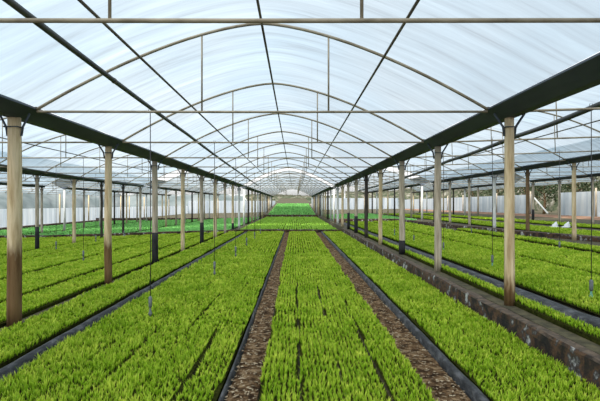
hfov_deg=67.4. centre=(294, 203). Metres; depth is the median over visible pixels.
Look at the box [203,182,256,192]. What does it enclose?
hoop
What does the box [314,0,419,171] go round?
pipe
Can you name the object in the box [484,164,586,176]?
hoop
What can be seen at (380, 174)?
wooden post
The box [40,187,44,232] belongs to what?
wooden post
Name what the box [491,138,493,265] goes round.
sprayer
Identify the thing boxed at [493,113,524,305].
wooden post
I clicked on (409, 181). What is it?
ceiling
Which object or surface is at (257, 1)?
pipe
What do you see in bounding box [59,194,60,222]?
post
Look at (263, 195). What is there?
wooden post
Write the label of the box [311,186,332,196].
gutter
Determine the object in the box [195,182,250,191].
hoop
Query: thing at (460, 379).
edging
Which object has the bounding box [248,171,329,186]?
hoop
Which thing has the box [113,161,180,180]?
hoop
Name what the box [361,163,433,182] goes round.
hoop
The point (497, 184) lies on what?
gutter
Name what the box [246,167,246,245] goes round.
sprayer
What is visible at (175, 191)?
wooden post
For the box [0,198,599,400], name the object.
floor
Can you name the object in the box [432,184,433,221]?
wooden post
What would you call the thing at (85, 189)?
gutter
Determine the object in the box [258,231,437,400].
bed
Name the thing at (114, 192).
wooden post
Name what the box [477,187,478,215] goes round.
wooden post
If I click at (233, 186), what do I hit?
wooden post
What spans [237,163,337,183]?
hoop
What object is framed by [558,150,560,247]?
sprayer
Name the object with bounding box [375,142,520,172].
hoop
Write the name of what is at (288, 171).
ceiling
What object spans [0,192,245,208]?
wall
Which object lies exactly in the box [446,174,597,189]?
ceiling
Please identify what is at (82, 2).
pipe
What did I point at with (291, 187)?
hoop
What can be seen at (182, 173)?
wooden post
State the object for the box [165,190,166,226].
wooden post
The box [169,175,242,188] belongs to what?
hoop
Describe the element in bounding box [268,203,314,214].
bed
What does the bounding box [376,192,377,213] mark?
wooden post
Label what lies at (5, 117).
hoop
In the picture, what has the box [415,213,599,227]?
bed
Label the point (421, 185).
wooden post
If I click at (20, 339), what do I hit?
bed
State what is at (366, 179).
wooden post
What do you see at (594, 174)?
gutter
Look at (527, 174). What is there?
wooden post
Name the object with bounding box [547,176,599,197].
tree
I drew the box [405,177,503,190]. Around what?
ceiling
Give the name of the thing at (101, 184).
wooden post
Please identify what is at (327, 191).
wooden post
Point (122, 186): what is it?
wooden post
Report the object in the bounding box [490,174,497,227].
wooden post
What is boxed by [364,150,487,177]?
hoop
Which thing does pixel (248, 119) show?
hoop
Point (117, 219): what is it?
brick wall
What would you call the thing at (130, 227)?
bed
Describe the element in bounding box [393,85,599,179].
ceiling
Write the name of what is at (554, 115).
hoop
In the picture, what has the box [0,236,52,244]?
bed
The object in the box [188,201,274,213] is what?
wall
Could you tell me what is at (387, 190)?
wooden post
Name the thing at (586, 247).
bed
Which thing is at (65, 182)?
ceiling
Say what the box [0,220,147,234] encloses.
bed
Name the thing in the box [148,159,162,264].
wooden post
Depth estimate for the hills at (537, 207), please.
98.28 m
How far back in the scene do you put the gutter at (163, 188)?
39.18 m
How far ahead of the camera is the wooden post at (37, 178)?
17.75 m
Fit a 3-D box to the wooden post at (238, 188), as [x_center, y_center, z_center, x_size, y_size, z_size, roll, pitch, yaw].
[-3.690,0.217,29.675,0.428,2.829,0.163,0,0,0]
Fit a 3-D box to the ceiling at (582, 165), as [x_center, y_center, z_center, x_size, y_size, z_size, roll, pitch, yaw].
[12.450,-2.096,14.150,6.025,1.259,31.300,-1,0,0]
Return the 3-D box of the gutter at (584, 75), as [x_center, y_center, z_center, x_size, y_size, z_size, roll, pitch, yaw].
[2.820,-1.208,14.125,0.550,0.156,31.250,0,0,0]
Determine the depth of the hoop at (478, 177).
32.59 m
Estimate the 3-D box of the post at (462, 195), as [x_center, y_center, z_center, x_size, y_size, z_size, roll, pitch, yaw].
[22.400,-0.050,60.000,0.129,2.300,0.129,0,0,22]
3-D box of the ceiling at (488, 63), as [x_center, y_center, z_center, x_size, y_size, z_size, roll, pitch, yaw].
[-0.435,-1.853,14.150,6.020,1.149,31.300,0,0,0]
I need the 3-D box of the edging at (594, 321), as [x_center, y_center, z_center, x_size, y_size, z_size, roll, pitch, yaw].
[3.287,1.280,17.500,0.309,0.075,27.000,0,0,0]
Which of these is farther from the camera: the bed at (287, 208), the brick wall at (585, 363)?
the bed at (287, 208)
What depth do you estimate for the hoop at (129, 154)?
20.80 m
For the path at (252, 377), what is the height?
0.018 m
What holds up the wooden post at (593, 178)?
on the floor
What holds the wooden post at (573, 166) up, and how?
on the floor
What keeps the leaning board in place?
on the floor
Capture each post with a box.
[0,113,30,326]
[22,193,22,225]
[33,174,41,249]
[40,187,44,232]
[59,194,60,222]
[63,189,65,230]
[70,178,78,242]
[84,190,84,227]
[98,144,118,285]
[98,182,104,237]
[99,191,99,225]
[113,192,114,224]
[120,185,125,232]
[126,193,126,222]
[136,194,137,221]
[139,187,142,230]
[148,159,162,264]
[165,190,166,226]
[168,196,169,217]
[175,191,176,224]
[177,168,188,250]
[191,193,192,221]
[197,174,206,243]
[211,178,219,237]
[217,195,218,217]
[222,181,228,233]
[229,184,235,229]
[236,186,241,227]
[243,188,244,225]
[247,190,248,223]
[251,191,252,222]
[254,192,255,220]
[257,193,258,219]
[261,194,262,217]
[263,195,264,214]
[319,194,320,215]
[327,191,328,219]
[330,190,331,220]
[333,188,334,221]
[335,187,339,223]
[339,184,345,225]
[345,182,351,228]
[352,178,360,232]
[361,174,370,237]
[374,168,386,243]
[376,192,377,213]
[387,190,388,215]
[394,159,409,254]
[410,187,411,218]
[421,185,422,220]
[426,192,427,212]
[427,144,447,271]
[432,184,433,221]
[446,180,452,223]
[462,195,463,210]
[464,189,465,214]
[465,177,472,224]
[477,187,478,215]
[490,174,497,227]
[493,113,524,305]
[522,168,531,230]
[530,182,535,219]
[556,179,561,221]
[568,161,578,240]
[589,176,595,223]
[595,188,596,216]
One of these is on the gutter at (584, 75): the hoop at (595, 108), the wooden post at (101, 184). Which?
the hoop at (595, 108)
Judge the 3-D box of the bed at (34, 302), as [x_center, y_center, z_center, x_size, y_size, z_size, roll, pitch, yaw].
[-4.207,1.552,14.662,0.829,0.209,20.377,0,0,0]
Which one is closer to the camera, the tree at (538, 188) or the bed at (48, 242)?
the bed at (48, 242)
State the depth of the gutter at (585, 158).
16.72 m
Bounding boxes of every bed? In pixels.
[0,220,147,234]
[0,231,223,327]
[0,231,242,368]
[0,231,283,400]
[0,232,206,303]
[0,233,176,279]
[0,235,139,264]
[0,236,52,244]
[0,236,103,254]
[25,219,199,234]
[134,217,256,232]
[241,216,335,228]
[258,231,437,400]
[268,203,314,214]
[322,213,416,219]
[323,231,599,400]
[346,221,599,314]
[349,226,599,344]
[372,220,599,274]
[383,213,599,235]
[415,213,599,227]
[456,228,599,253]
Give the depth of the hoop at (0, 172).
23.78 m
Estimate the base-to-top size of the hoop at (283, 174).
1.210 m
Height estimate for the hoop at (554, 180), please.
1.212 m
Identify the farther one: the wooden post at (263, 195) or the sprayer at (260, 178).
the wooden post at (263, 195)
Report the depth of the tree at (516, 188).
52.83 m
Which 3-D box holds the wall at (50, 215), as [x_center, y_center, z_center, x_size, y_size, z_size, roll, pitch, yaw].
[-23.400,1.275,57.000,0.157,1.750,82.000,0,0,0]
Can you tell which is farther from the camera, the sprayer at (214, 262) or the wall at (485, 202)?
the wall at (485, 202)
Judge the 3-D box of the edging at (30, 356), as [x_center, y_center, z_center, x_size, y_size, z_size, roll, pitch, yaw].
[-2.669,1.544,13.725,0.164,0.113,22.250,0,0,0]
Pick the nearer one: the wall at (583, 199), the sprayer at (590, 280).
the sprayer at (590, 280)
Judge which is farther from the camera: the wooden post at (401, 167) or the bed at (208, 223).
the bed at (208, 223)
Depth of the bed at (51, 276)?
11.14 m
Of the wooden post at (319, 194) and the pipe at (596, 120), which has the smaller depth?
the pipe at (596, 120)
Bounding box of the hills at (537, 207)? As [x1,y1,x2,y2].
[345,176,599,210]
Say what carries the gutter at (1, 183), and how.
attached to the ceiling
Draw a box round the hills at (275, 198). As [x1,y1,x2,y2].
[245,194,340,206]
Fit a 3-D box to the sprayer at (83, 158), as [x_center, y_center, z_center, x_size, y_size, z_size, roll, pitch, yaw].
[-5.604,0.121,11.910,0.059,2.757,0.050,0,0,0]
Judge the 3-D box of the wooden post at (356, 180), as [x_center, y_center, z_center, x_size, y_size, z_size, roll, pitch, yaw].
[2.820,0.080,20.767,0.428,2.556,0.168,0,0,0]
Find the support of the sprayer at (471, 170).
hanging from the hoop at (457, 142)
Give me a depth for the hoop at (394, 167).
29.72 m
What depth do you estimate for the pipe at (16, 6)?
5.26 m
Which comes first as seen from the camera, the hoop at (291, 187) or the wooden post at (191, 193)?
the wooden post at (191, 193)
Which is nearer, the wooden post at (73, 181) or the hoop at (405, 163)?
the wooden post at (73, 181)
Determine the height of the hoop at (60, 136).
1.212 m
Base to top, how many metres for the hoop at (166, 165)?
1.212 m
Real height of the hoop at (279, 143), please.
1.212 m
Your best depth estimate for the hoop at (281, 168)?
29.71 m
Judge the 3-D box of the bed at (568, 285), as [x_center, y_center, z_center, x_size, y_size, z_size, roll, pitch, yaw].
[4.305,1.190,17.488,1.745,0.159,27.028,0,0,0]
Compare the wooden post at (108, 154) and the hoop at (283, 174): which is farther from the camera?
the hoop at (283, 174)
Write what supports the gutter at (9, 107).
attached to the ceiling at (31, 133)
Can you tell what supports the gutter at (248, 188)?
on the wooden post at (247, 190)
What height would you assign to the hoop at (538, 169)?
1.212 m
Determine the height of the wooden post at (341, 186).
2.556 m
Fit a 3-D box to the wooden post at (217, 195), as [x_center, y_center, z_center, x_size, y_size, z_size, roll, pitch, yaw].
[-10.200,0.385,59.600,0.157,3.031,0.157,0,0,22]
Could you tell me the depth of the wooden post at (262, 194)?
50.54 m
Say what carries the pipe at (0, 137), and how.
attached to the hoop at (179, 169)
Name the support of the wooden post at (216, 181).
on the floor
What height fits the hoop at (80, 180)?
1.210 m
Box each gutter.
[0,95,242,186]
[0,167,143,186]
[0,182,45,187]
[60,187,170,195]
[151,186,219,194]
[242,186,273,196]
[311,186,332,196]
[334,52,599,186]
[363,183,425,193]
[412,182,515,192]
[430,153,599,183]
[529,173,599,181]
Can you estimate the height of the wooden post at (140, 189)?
3.099 m
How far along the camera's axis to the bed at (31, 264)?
14.45 m
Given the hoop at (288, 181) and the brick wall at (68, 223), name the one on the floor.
the brick wall at (68, 223)
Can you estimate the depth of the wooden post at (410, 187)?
35.53 m
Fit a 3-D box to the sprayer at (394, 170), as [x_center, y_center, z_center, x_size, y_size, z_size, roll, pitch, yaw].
[3.946,-0.036,17.850,0.059,2.592,0.050,0,0,0]
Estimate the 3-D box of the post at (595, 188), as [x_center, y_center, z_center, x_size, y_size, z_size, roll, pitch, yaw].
[22.400,-0.050,33.500,0.129,2.300,0.129,0,0,22]
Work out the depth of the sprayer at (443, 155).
11.91 m
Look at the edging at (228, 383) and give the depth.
4.96 m
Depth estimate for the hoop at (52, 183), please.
32.59 m
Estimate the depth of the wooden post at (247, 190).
35.54 m
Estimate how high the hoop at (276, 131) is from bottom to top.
1.212 m
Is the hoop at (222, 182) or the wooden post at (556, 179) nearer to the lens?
the wooden post at (556, 179)
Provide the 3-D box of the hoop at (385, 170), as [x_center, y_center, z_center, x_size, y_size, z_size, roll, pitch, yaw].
[6.009,-1.871,32.600,5.879,1.310,0.038,0,0,0]
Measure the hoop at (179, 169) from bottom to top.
1.212 m
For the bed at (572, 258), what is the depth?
11.77 m
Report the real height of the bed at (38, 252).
0.237 m
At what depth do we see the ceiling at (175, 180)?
39.12 m
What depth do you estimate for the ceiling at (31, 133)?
17.44 m
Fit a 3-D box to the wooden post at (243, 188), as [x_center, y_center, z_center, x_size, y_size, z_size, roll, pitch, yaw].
[-3.690,0.250,32.600,0.157,2.761,0.157,0,0,22]
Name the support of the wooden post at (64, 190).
on the floor
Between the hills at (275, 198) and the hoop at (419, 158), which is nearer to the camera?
the hoop at (419, 158)
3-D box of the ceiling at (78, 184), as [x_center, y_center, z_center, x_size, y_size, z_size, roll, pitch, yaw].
[-13.450,-1.820,44.600,6.020,1.222,24.200,0,0,0]
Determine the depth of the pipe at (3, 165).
17.78 m
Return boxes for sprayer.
[82,158,83,260]
[148,109,151,315]
[213,143,215,274]
[235,158,236,256]
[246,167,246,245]
[260,178,260,233]
[394,170,394,234]
[443,155,443,249]
[471,170,471,232]
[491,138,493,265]
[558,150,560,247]
[589,104,592,296]
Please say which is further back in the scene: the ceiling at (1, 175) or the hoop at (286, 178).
the hoop at (286, 178)
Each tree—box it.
[458,190,488,196]
[475,188,503,195]
[515,186,545,204]
[519,184,564,213]
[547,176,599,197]
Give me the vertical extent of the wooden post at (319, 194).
2.488 m
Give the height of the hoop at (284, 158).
1.212 m
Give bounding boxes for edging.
[0,232,245,381]
[218,232,284,400]
[321,231,488,400]
[344,223,599,328]
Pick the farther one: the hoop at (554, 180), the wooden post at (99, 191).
the wooden post at (99, 191)
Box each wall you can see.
[0,192,245,208]
[0,206,187,227]
[0,220,98,230]
[0,229,341,237]
[96,215,317,220]
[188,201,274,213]
[322,198,397,209]
[334,218,599,241]
[342,228,599,389]
[405,195,531,213]
[561,191,599,216]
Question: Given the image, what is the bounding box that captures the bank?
[405,209,599,219]
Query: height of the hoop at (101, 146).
1.212 m
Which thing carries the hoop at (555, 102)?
on the gutter at (584, 75)
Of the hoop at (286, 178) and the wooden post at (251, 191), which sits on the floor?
the wooden post at (251, 191)
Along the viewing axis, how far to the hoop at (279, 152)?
20.80 m
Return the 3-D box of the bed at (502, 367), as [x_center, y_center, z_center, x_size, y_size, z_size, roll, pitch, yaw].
[2.047,1.528,13.813,1.116,0.185,22.101,0,0,0]
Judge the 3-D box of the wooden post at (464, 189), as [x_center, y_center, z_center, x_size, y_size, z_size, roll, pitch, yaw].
[15.700,-0.137,41.600,0.157,2.582,0.157,0,0,22]
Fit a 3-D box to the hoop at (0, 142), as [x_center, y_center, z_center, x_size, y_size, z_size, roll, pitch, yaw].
[-6.945,-1.810,8.940,6.001,1.212,0.042,0,0,0]
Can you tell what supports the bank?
on the floor
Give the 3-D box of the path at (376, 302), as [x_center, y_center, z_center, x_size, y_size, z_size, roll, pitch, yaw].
[1.267,1.578,13.750,0.331,0.016,22.300,0,0,0]
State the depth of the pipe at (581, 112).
8.05 m
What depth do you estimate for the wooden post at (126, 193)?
44.53 m
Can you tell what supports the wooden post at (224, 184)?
on the floor
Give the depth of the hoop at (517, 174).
29.72 m
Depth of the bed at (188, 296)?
4.92 m
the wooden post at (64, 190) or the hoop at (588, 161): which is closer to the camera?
the hoop at (588, 161)
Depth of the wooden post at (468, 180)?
23.69 m
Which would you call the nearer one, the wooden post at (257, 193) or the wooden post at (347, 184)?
the wooden post at (347, 184)
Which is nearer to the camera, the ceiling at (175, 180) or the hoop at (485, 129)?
the hoop at (485, 129)
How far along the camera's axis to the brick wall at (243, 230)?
24.90 m
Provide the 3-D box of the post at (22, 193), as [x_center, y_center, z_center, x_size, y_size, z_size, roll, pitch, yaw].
[-23.150,0.520,38.100,0.139,3.200,0.139,0,0,22]
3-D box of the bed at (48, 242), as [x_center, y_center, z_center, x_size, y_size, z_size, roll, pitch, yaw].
[-11.709,1.824,19.408,2.765,0.221,10.900,0,0,0]
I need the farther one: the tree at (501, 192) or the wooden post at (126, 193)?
the tree at (501, 192)
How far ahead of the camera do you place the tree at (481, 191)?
70.69 m
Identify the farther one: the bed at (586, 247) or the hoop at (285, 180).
the hoop at (285, 180)
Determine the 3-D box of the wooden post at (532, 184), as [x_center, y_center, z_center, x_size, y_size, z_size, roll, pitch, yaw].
[15.700,-0.172,29.679,0.428,2.652,0.171,0,0,0]
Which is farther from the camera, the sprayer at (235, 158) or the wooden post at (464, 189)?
the wooden post at (464, 189)
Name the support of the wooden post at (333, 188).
on the floor
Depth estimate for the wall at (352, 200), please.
98.00 m
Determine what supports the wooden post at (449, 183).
on the floor
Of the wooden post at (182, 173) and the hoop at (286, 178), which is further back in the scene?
the hoop at (286, 178)
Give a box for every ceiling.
[0,0,599,182]
[0,94,210,184]
[0,172,112,184]
[0,178,128,195]
[68,180,190,192]
[160,172,245,190]
[249,170,328,194]
[332,169,416,190]
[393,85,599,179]
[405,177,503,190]
[441,156,599,179]
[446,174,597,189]
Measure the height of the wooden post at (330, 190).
2.488 m
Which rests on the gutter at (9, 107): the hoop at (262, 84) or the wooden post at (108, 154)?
the hoop at (262, 84)
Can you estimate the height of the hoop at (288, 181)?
1.210 m
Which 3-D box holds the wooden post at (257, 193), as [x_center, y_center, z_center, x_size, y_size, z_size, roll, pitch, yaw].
[-3.690,0.250,44.600,0.157,2.761,0.157,0,0,22]
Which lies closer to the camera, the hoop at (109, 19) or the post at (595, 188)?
the hoop at (109, 19)
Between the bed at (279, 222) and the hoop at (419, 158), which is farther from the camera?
the bed at (279, 222)
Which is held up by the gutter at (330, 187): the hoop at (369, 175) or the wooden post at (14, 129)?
the hoop at (369, 175)
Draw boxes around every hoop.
[0,0,599,22]
[0,117,139,157]
[0,135,169,167]
[0,142,90,142]
[0,172,61,181]
[0,183,58,190]
[23,176,104,183]
[36,23,487,112]
[44,146,193,173]
[69,180,146,187]
[80,154,206,177]
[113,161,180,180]
[122,82,423,142]
[128,165,226,183]
[145,169,231,185]
[165,113,391,157]
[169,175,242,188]
[191,131,371,167]
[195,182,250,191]
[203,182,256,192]
[209,143,358,173]
[221,152,349,177]
[230,158,342,180]
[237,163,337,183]
[243,168,333,185]
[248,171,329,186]
[252,174,326,188]
[259,178,322,190]
[261,180,320,191]
[263,181,318,192]
[272,187,312,195]
[332,175,398,189]
[345,170,417,186]
[358,158,462,180]
[359,167,429,184]
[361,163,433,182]
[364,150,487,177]
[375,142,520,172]
[391,129,565,166]
[414,112,599,157]
[447,177,502,183]
[452,102,599,142]
[463,169,554,179]
[472,174,525,181]
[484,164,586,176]
[515,171,599,172]
[517,177,597,182]
[531,107,599,111]
[546,161,599,167]
[554,180,590,180]
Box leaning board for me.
[534,197,548,213]
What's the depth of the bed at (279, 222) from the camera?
34.13 m
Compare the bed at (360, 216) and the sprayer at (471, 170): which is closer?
the sprayer at (471, 170)
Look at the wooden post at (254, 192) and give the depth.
41.55 m
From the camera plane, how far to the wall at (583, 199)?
35.59 m
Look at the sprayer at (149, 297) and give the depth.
5.96 m
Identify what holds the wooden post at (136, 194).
on the floor
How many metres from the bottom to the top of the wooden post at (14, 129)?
2.827 m
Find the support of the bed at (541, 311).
on the floor
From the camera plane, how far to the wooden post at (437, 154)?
8.84 m
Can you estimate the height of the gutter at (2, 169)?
0.156 m
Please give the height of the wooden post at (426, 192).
2.582 m
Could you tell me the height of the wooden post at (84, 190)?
3.081 m
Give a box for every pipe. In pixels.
[0,137,164,174]
[0,164,159,188]
[2,0,258,185]
[77,0,263,174]
[256,0,288,168]
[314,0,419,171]
[358,101,599,190]
[416,120,599,170]
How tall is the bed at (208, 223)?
0.379 m
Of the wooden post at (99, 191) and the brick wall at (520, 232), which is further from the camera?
the wooden post at (99, 191)
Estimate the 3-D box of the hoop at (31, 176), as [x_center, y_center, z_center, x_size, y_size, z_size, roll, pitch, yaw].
[-13.454,-1.785,26.760,5.992,1.212,0.042,0,0,0]
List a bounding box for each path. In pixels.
[226,233,288,400]
[316,232,470,400]
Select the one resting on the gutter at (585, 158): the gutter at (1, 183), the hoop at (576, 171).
the hoop at (576, 171)
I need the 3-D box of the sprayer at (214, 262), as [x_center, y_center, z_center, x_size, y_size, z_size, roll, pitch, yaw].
[-1.604,0.076,8.940,0.059,2.667,0.050,0,0,0]
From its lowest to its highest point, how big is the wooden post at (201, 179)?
2.829 m
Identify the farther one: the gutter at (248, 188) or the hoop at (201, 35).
the gutter at (248, 188)
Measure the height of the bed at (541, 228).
0.132 m
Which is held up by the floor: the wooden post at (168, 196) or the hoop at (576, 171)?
the wooden post at (168, 196)
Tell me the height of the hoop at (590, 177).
1.210 m
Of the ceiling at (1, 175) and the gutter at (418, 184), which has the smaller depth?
the ceiling at (1, 175)

